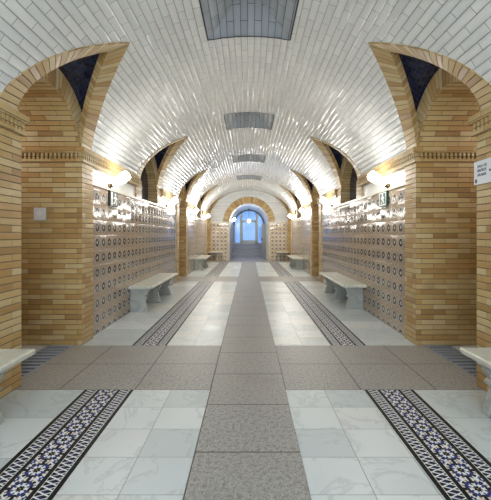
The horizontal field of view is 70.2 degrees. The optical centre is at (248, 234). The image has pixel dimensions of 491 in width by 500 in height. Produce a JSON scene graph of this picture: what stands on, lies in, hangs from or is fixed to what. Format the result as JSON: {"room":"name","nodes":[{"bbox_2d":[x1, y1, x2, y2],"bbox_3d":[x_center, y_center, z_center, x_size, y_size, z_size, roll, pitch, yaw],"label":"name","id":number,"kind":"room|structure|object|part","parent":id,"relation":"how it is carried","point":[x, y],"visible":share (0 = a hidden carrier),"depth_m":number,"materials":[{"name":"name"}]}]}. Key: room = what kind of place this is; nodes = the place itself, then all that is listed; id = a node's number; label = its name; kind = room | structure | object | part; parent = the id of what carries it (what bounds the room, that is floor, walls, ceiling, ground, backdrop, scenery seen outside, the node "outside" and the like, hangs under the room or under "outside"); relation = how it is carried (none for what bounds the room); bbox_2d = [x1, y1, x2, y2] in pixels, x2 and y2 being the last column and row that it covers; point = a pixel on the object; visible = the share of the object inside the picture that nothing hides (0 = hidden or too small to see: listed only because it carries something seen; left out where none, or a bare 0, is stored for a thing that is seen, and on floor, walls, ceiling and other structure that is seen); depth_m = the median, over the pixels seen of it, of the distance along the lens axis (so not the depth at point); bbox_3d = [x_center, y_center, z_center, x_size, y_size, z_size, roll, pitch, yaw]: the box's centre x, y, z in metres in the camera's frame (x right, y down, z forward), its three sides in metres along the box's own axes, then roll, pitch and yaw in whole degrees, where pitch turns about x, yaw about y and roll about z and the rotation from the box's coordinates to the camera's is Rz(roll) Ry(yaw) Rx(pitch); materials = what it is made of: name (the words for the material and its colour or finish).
{"room":"vaulted tiled corridor","nodes":[
{"label":"vaulted tiled corridor","id":0,"kind":"room"},
{"bbox_2d":[0,42,223,398],"bbox_3d":[-2.610,-0.380,7.910,2.780,3.359,20.680,0,0,0],"label":"wall","id":1,"kind":"structure","parent":0,"point":[66,277],"depth_m":4.12,"materials":[{"name":"beige brick"}]},
{"bbox_3d":[-2.913,-0.943,2.027,1.975,0.175,2.075,0,0,0],"label":"dentil cornice","id":2,"kind":"part","parent":1,"relation":"part of","materials":[{"name":"beige brick"}]},
{"bbox_2d":[34,208,45,220],"bbox_3d":[-2.455,-0.245,4.100,0.136,0.150,0.034,0,0,0],"label":"wall plate","id":3,"kind":"object","parent":1,"relation":"attached to","point":[39,213],"visible":1,"depth_m":4.09,"materials":[{"name":"white metal"}]},
{"bbox_3d":[-2.913,-0.943,5.112,1.975,0.175,2.075,0,0,0],"label":"dentil cornice","id":4,"kind":"part","parent":1,"relation":"part of","materials":[{"name":"beige brick"}]},
{"bbox_2d":[108,190,117,206],"bbox_3d":[-1.980,-0.525,5.095,0.033,0.220,0.290,0,0,0],"label":"exit sign","id":5,"kind":"object","parent":1,"relation":"attached to","point":[112,196],"visible":1,"depth_m":5.03,"materials":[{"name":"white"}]},
{"bbox_2d":[108,171,130,188],"bbox_3d":[-1.860,-0.786,5.000,0.320,0.262,0.146,0,0,0],"label":"wall lamp","id":6,"kind":"object","parent":1,"relation":"attached to","point":[124,176],"visible":1,"depth_m":4.95,"materials":[{"name":"white glass"}]},
{"bbox_3d":[-1.831,-0.809,5.000,0.264,0.216,0.146,0,0,0],"label":"lamp shade","id":7,"kind":"part","parent":6,"relation":"part of","materials":[{"name":"white glass"}]},
{"bbox_3d":[-2.250,0.320,6.990,0.500,1.960,5.160,0,0,0],"label":"tile panel","id":8,"kind":"part","parent":1,"relation":"part of","materials":[{"name":"beige tile"}]},
{"bbox_3d":[-2.001,0.316,6.990,0.038,1.969,5.160,0,0,0],"label":"panel trim","id":9,"kind":"part","parent":1,"relation":"part of","materials":[{"name":"beige"}]},
{"bbox_3d":[-2.913,-0.943,8.867,1.975,0.175,2.075,0,0,0],"label":"dentil cornice","id":10,"kind":"part","parent":1,"relation":"part of","materials":[{"name":"beige brick"}]},
{"bbox_2d":[165,197,177,206],"bbox_3d":[-1.860,-0.786,8.400,0.320,0.262,0.146,0,0,0],"label":"wall lamp","id":11,"kind":"object","parent":1,"relation":"attached to","point":[174,200],"visible":1,"depth_m":8.35,"materials":[{"name":"white glass"}]},
{"bbox_3d":[-1.831,-0.809,8.400,0.264,0.216,0.146,0,0,0],"label":"lamp shade","id":12,"kind":"part","parent":11,"relation":"part of","materials":[{"name":"white glass"}]},
{"bbox_3d":[-2.913,-0.943,11.953,1.975,0.175,2.075,0,0,0],"label":"dentil cornice","id":13,"kind":"part","parent":1,"relation":"part of","materials":[{"name":"beige brick"}]},
{"bbox_2d":[190,208,198,214],"bbox_3d":[-1.860,-0.786,11.840,0.320,0.262,0.146,0,0,0],"label":"wall lamp","id":14,"kind":"object","parent":1,"relation":"attached to","point":[195,210],"visible":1,"depth_m":11.79,"materials":[{"name":"white glass"}]},
{"bbox_3d":[-2.250,0.320,13.830,0.500,1.960,5.160,0,0,0],"label":"tile panel","id":15,"kind":"part","parent":1,"relation":"part of","materials":[{"name":"beige tile"}]},
{"bbox_3d":[-2.001,0.316,13.830,0.038,1.969,5.160,0,0,0],"label":"panel trim","id":16,"kind":"part","parent":1,"relation":"part of","materials":[{"name":"beige tile"}]},
{"bbox_2d":[0,257,490,499],"bbox_3d":[0.000,1.300,8.200,7.800,0.001,28.400,0,0,0],"label":"floor","id":17,"kind":"structure","parent":0,"point":[248,380],"depth_m":2.63,"materials":[{"name":"white tile"}]},
{"bbox_2d":[0,349,35,424],"bbox_3d":[-1.796,1.075,1.590,0.402,0.450,2.040,0,0,0],"label":"bench","id":18,"kind":"object","parent":17,"relation":"on","point":[9,358],"visible":1,"depth_m":2.43,"materials":[{"name":"white stone"}]},
{"bbox_3d":[-1.834,1.097,2.390,0.327,0.405,0.070,0,0,0],"label":"leg","id":19,"kind":"part","parent":18,"relation":"part of","materials":[{"name":"grey stone"}]},
{"bbox_2d":[21,345,73,377],"bbox_3d":[-2.210,1.328,3.570,0.296,0.064,1.106,0,0,0],"label":"floor grate","id":20,"kind":"object","parent":17,"relation":"in","point":[47,353],"visible":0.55,"depth_m":3.68,"materials":[{"name":"silver metal"}]},
{"bbox_2d":[128,273,177,311],"bbox_3d":[-1.796,1.075,6.800,0.402,0.450,2.040,0,0,0],"label":"bench","id":21,"kind":"object","parent":17,"relation":"on","point":[148,290],"visible":1,"depth_m":6.16,"materials":[{"name":"grey stone"}]},
{"bbox_3d":[-1.834,1.097,5.900,0.327,0.405,0.070,0,0,0],"label":"leg","id":22,"kind":"part","parent":21,"relation":"part of","materials":[{"name":"grey stone"}]},
{"bbox_3d":[-1.834,1.097,6.740,0.327,0.405,0.070,0,0,0],"label":"leg","id":23,"kind":"part","parent":21,"relation":"part of","materials":[{"name":"grey stone"}]},
{"bbox_3d":[-1.834,1.097,7.600,0.327,0.405,0.070,0,0,0],"label":"leg","id":24,"kind":"part","parent":21,"relation":"part of","materials":[{"name":"grey stone"}]},
{"bbox_2d":[194,255,210,269],"bbox_3d":[-1.796,1.075,13.750,0.402,0.450,2.040,0,0,0],"label":"bench","id":25,"kind":"object","parent":17,"relation":"on","point":[201,261],"visible":0.98,"depth_m":12.81,"materials":[{"name":"grey stone"}]},
{"bbox_3d":[-1.834,1.097,12.850,0.327,0.405,0.070,0,0,0],"label":"leg","id":26,"kind":"part","parent":25,"relation":"part of","materials":[{"name":"grey stone"}]},
{"bbox_2d":[208,252,221,260],"bbox_3d":[-2.400,1.075,17.586,2.040,0.450,0.402,0,0,0],"label":"bench","id":27,"kind":"object","parent":17,"relation":"on","point":[208,252],"visible":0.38,"depth_m":17.48,"materials":[{"name":"grey stone"}]},
{"bbox_2d":[232,244,261,256],"bbox_3d":[0.000,0.930,21.500,1.998,0.740,1.800,0,0,0],"label":"steps","id":28,"kind":"structure","parent":17,"relation":"on","point":[239,250],"depth_m":21.03,"materials":[{"name":"grey stone"}]},
{"bbox_2d":[276,252,289,260],"bbox_3d":[2.400,1.075,17.586,2.040,0.450,0.402,0,0,0],"label":"bench","id":29,"kind":"object","parent":17,"relation":"on","point":[276,252],"visible":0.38,"depth_m":17.48,"materials":[{"name":"grey stone"}]},
{"bbox_2d":[287,255,303,269],"bbox_3d":[1.796,1.075,13.750,0.402,0.450,2.040,0,0,0],"label":"bench","id":30,"kind":"object","parent":17,"relation":"on","point":[296,262],"visible":0.99,"depth_m":12.91,"materials":[{"name":"grey stone"}]},
{"bbox_3d":[1.834,1.097,12.950,0.327,0.405,0.070,0,0,0],"label":"leg","id":31,"kind":"part","parent":30,"relation":"part of","materials":[{"name":"grey stone"}]},
{"bbox_2d":[319,272,365,308],"bbox_3d":[1.796,1.075,6.950,0.402,0.450,2.040,0,0,0],"label":"bench","id":32,"kind":"object","parent":17,"relation":"on","point":[344,288],"visible":1,"depth_m":6.38,"materials":[{"name":"grey stone"}]},
{"bbox_3d":[1.834,1.097,7.850,0.327,0.405,0.070,0,0,0],"label":"leg","id":33,"kind":"part","parent":32,"relation":"part of","materials":[{"name":"grey stone"}]},
{"bbox_3d":[1.834,1.097,7.010,0.327,0.405,0.070,0,0,0],"label":"leg","id":34,"kind":"part","parent":32,"relation":"part of","materials":[{"name":"grey stone"}]},
{"bbox_3d":[1.834,1.097,6.150,0.327,0.405,0.070,0,0,0],"label":"leg","id":35,"kind":"part","parent":32,"relation":"part of","materials":[{"name":"grey stone"}]},
{"bbox_2d":[424,345,476,377],"bbox_3d":[2.210,1.328,3.570,0.296,0.064,1.106,0,0,0],"label":"floor grate","id":36,"kind":"object","parent":17,"relation":"in","point":[449,353],"visible":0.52,"depth_m":3.68,"materials":[{"name":"silver metal"}]},
{"bbox_2d":[460,348,490,416],"bbox_3d":[1.796,1.075,1.620,0.402,0.450,2.040,0,0,0],"label":"bench","id":37,"kind":"object","parent":17,"relation":"on","point":[482,356],"visible":1,"depth_m":2.51,"materials":[{"name":"white stone"}]},
{"bbox_3d":[1.834,1.097,2.520,0.327,0.405,0.070,0,0,0],"label":"leg","id":38,"kind":"part","parent":37,"relation":"part of","materials":[{"name":"grey stone"}]},
{"bbox_2d":[0,0,490,211],"bbox_3d":[0.000,-1.635,7.410,4.000,1.329,21.360,0,0,0],"label":"ceiling","id":39,"kind":"structure","parent":0,"point":[171,83],"depth_m":4.42,"materials":[{"name":"white tile"}]},
{"bbox_2d":[199,0,298,40],"bbox_3d":[0.000,-2.415,3.570,0.964,0.329,0.944,0,0,0],"label":"skylight","id":40,"kind":"object","parent":39,"relation":"attached to","point":[221,18],"visible":1,"depth_m":3.82,"materials":[{"name":"grey glass"}]},
{"bbox_2d":[223,112,274,129],"bbox_3d":[0.000,-2.415,6.990,0.964,0.329,0.944,0,0,0],"label":"skylight","id":41,"kind":"object","parent":39,"relation":"attached to","point":[240,119],"visible":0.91,"depth_m":7.23,"materials":[{"name":"grey glass"}]},
{"bbox_2d":[232,154,265,162],"bbox_3d":[0.000,-2.415,10.410,0.964,0.329,0.944,0,0,0],"label":"skylight","id":42,"kind":"object","parent":39,"relation":"attached to","point":[245,157],"visible":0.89,"depth_m":10.71,"materials":[{"name":"grey glass"}]},
{"bbox_2d":[236,175,261,179],"bbox_3d":[0.000,-2.415,13.830,0.964,0.329,0.944,0,0,0],"label":"skylight","id":43,"kind":"object","parent":39,"relation":"attached to","point":[240,176],"visible":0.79,"depth_m":14.17,"materials":[{"name":"grey glass"}]},
{"bbox_2d":[210,190,287,259],"bbox_3d":[0.000,-1.110,17.925,5.800,4.820,0.250,0,0,0],"label":"wall","id":44,"kind":"structure","parent":0,"point":[221,213],"depth_m":17.83,"materials":[{"name":"white tile"}]},
{"bbox_3d":[-1.485,0.350,17.942,0.970,1.900,0.215,0,0,0],"label":"tile panel","id":45,"kind":"part","parent":44,"relation":"part of","materials":[{"name":"beige tile"}]},
{"bbox_3d":[-1.480,0.315,17.875,0.980,1.970,0.150,0,0,0],"label":"panel trim","id":46,"kind":"part","parent":44,"relation":"part of","materials":[{"name":"beige tile"}]},
{"bbox_3d":[1.480,0.315,17.875,0.980,1.970,0.150,0,0,0],"label":"panel trim","id":47,"kind":"part","parent":44,"relation":"part of","materials":[{"name":"beige tile"}]},
{"bbox_3d":[1.485,0.350,17.942,0.970,1.900,0.215,0,0,0],"label":"tile panel","id":48,"kind":"part","parent":44,"relation":"part of","materials":[{"name":"beige tile"}]},
{"bbox_2d":[230,204,267,258],"bbox_3d":[0.000,-0.250,20.275,2.400,3.100,4.450,0,0,0],"label":"wall","id":49,"kind":"structure","parent":0,"point":[243,207],"depth_m":19.94,"materials":[{"name":"white"}]},
{"bbox_2d":[233,210,263,243],"bbox_3d":[0.000,-0.527,22.335,1.990,2.175,0.090,0,0,0],"label":"window","id":50,"kind":"structure","parent":49,"relation":"in","point":[246,214],"depth_m":22.34,"materials":[{"name":"blue glass"}]},
{"bbox_3d":[-0.740,-0.428,22.350,0.320,1.837,0.020,0,0,0],"label":"pane","id":51,"kind":"part","parent":50,"relation":"part of","materials":[{"name":"blue glass"}]},
{"bbox_3d":[0.000,-1.117,22.335,1.990,0.995,0.070,0,0,0],"label":"arch frame","id":52,"kind":"part","parent":50,"relation":"part of","materials":[{"name":"blue stone"}]},
{"bbox_2d":[242,222,255,242],"bbox_3d":[0.000,-0.185,22.330,0.920,1.350,0.060,0,0,0],"label":"door","id":53,"kind":"structure","parent":50,"relation":"attached to","point":[248,229],"depth_m":22.33,"materials":[{"name":"blue glass"}]},
{"bbox_3d":[0.000,-1.255,22.350,0.880,0.590,0.020,0,0,0],"label":"pane","id":54,"kind":"part","parent":50,"relation":"part of","materials":[{"name":"blue glass"}]},
{"bbox_3d":[0.740,-0.428,22.350,0.320,1.837,0.020,0,0,0],"label":"pane","id":55,"kind":"part","parent":50,"relation":"part of","materials":[{"name":"blue glass"}]},
{"bbox_2d":[261,223,267,259],"bbox_3d":[0.817,0.320,18.669,0.130,1.940,0.920,0,0,-15],"label":"door","id":56,"kind":"structure","parent":49,"relation":"in","point":[264,239],"depth_m":18.44,"materials":[{"name":"grey paint"}]},
{"bbox_3d":[0.955,0.320,18.250,0.080,1.940,0.040,0,0,-15],"label":"edge post","id":57,"kind":"part","parent":56,"relation":"part of","materials":[{"name":"white"}]},
{"bbox_2d":[274,42,490,391],"bbox_3d":[2.610,-0.380,7.910,2.780,3.359,20.680,0,0,0],"label":"wall","id":58,"kind":"structure","parent":0,"point":[422,259],"depth_m":4.12,"materials":[{"name":"beige brick"}]},
{"bbox_3d":[2.001,0.316,13.830,0.038,1.969,5.160,0,0,0],"label":"panel trim","id":59,"kind":"part","parent":58,"relation":"part of","materials":[{"name":"beige tile"}]},
{"bbox_3d":[2.250,0.320,13.830,0.500,1.960,5.160,0,0,0],"label":"tile panel","id":60,"kind":"part","parent":58,"relation":"part of","materials":[{"name":"beige tile"}]},
{"bbox_2d":[299,208,307,214],"bbox_3d":[1.860,-0.786,11.840,0.320,0.262,0.146,0,0,0],"label":"wall lamp","id":61,"kind":"object","parent":58,"relation":"attached to","point":[301,210],"visible":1,"depth_m":11.79,"materials":[{"name":"white glass"}]},
{"bbox_3d":[2.913,-0.943,11.953,1.975,0.175,2.075,0,0,0],"label":"dentil cornice","id":62,"kind":"part","parent":58,"relation":"part of","materials":[{"name":"beige brick"}]},
{"bbox_2d":[320,197,332,206],"bbox_3d":[1.860,-0.786,8.400,0.320,0.262,0.146,0,0,0],"label":"wall lamp","id":63,"kind":"object","parent":58,"relation":"attached to","point":[323,200],"visible":0.99,"depth_m":8.35,"materials":[{"name":"white glass"}]},
{"bbox_3d":[1.831,-0.809,8.400,0.264,0.216,0.146,0,0,0],"label":"lamp shade","id":64,"kind":"part","parent":63,"relation":"part of","materials":[{"name":"white glass"}]},
{"bbox_3d":[2.913,-0.943,8.867,1.975,0.175,2.075,0,0,0],"label":"dentil cornice","id":65,"kind":"part","parent":58,"relation":"part of","materials":[{"name":"beige brick"}]},
{"bbox_3d":[2.001,0.316,6.990,0.038,1.969,5.160,0,0,0],"label":"panel trim","id":66,"kind":"part","parent":58,"relation":"part of","materials":[{"name":"beige"}]},
{"bbox_3d":[2.250,0.320,6.990,0.500,1.960,5.160,0,0,0],"label":"tile panel","id":67,"kind":"part","parent":58,"relation":"part of","materials":[{"name":"beige tile"}]},
{"bbox_2d":[367,171,389,188],"bbox_3d":[1.860,-0.786,5.000,0.320,0.262,0.146,0,0,0],"label":"wall lamp","id":68,"kind":"object","parent":58,"relation":"attached to","point":[373,176],"visible":1,"depth_m":4.95,"materials":[{"name":"white glass"}]},
{"bbox_3d":[1.831,-0.809,5.000,0.264,0.216,0.146,0,0,0],"label":"lamp shade","id":69,"kind":"part","parent":68,"relation":"part of","materials":[{"name":"white glass"}]},
{"bbox_2d":[379,191,388,207],"bbox_3d":[1.980,-0.525,5.135,0.033,0.220,0.290,0,0,0],"label":"exit sign","id":70,"kind":"object","parent":58,"relation":"attached to","point":[383,196],"visible":1,"depth_m":5.08,"materials":[{"name":"green plastic"}]},
{"bbox_3d":[2.913,-0.943,5.112,1.975,0.175,2.075,0,0,0],"label":"dentil cornice","id":71,"kind":"part","parent":58,"relation":"part of","materials":[{"name":"beige brick"}]},
{"bbox_3d":[2.913,-0.943,2.027,1.975,0.175,2.075,0,0,0],"label":"dentil cornice","id":72,"kind":"part","parent":58,"relation":"part of","materials":[{"name":"beige brick"}]},
{"bbox_2d":[474,157,490,185],"bbox_3d":[1.962,-0.530,2.885,0.014,0.200,0.300,0,0,0],"label":"wall sign","id":73,"kind":"object","parent":58,"relation":"attached to","point":[482,169],"visible":1,"depth_m":2.92,"materials":[{"name":"white"}]}
]}

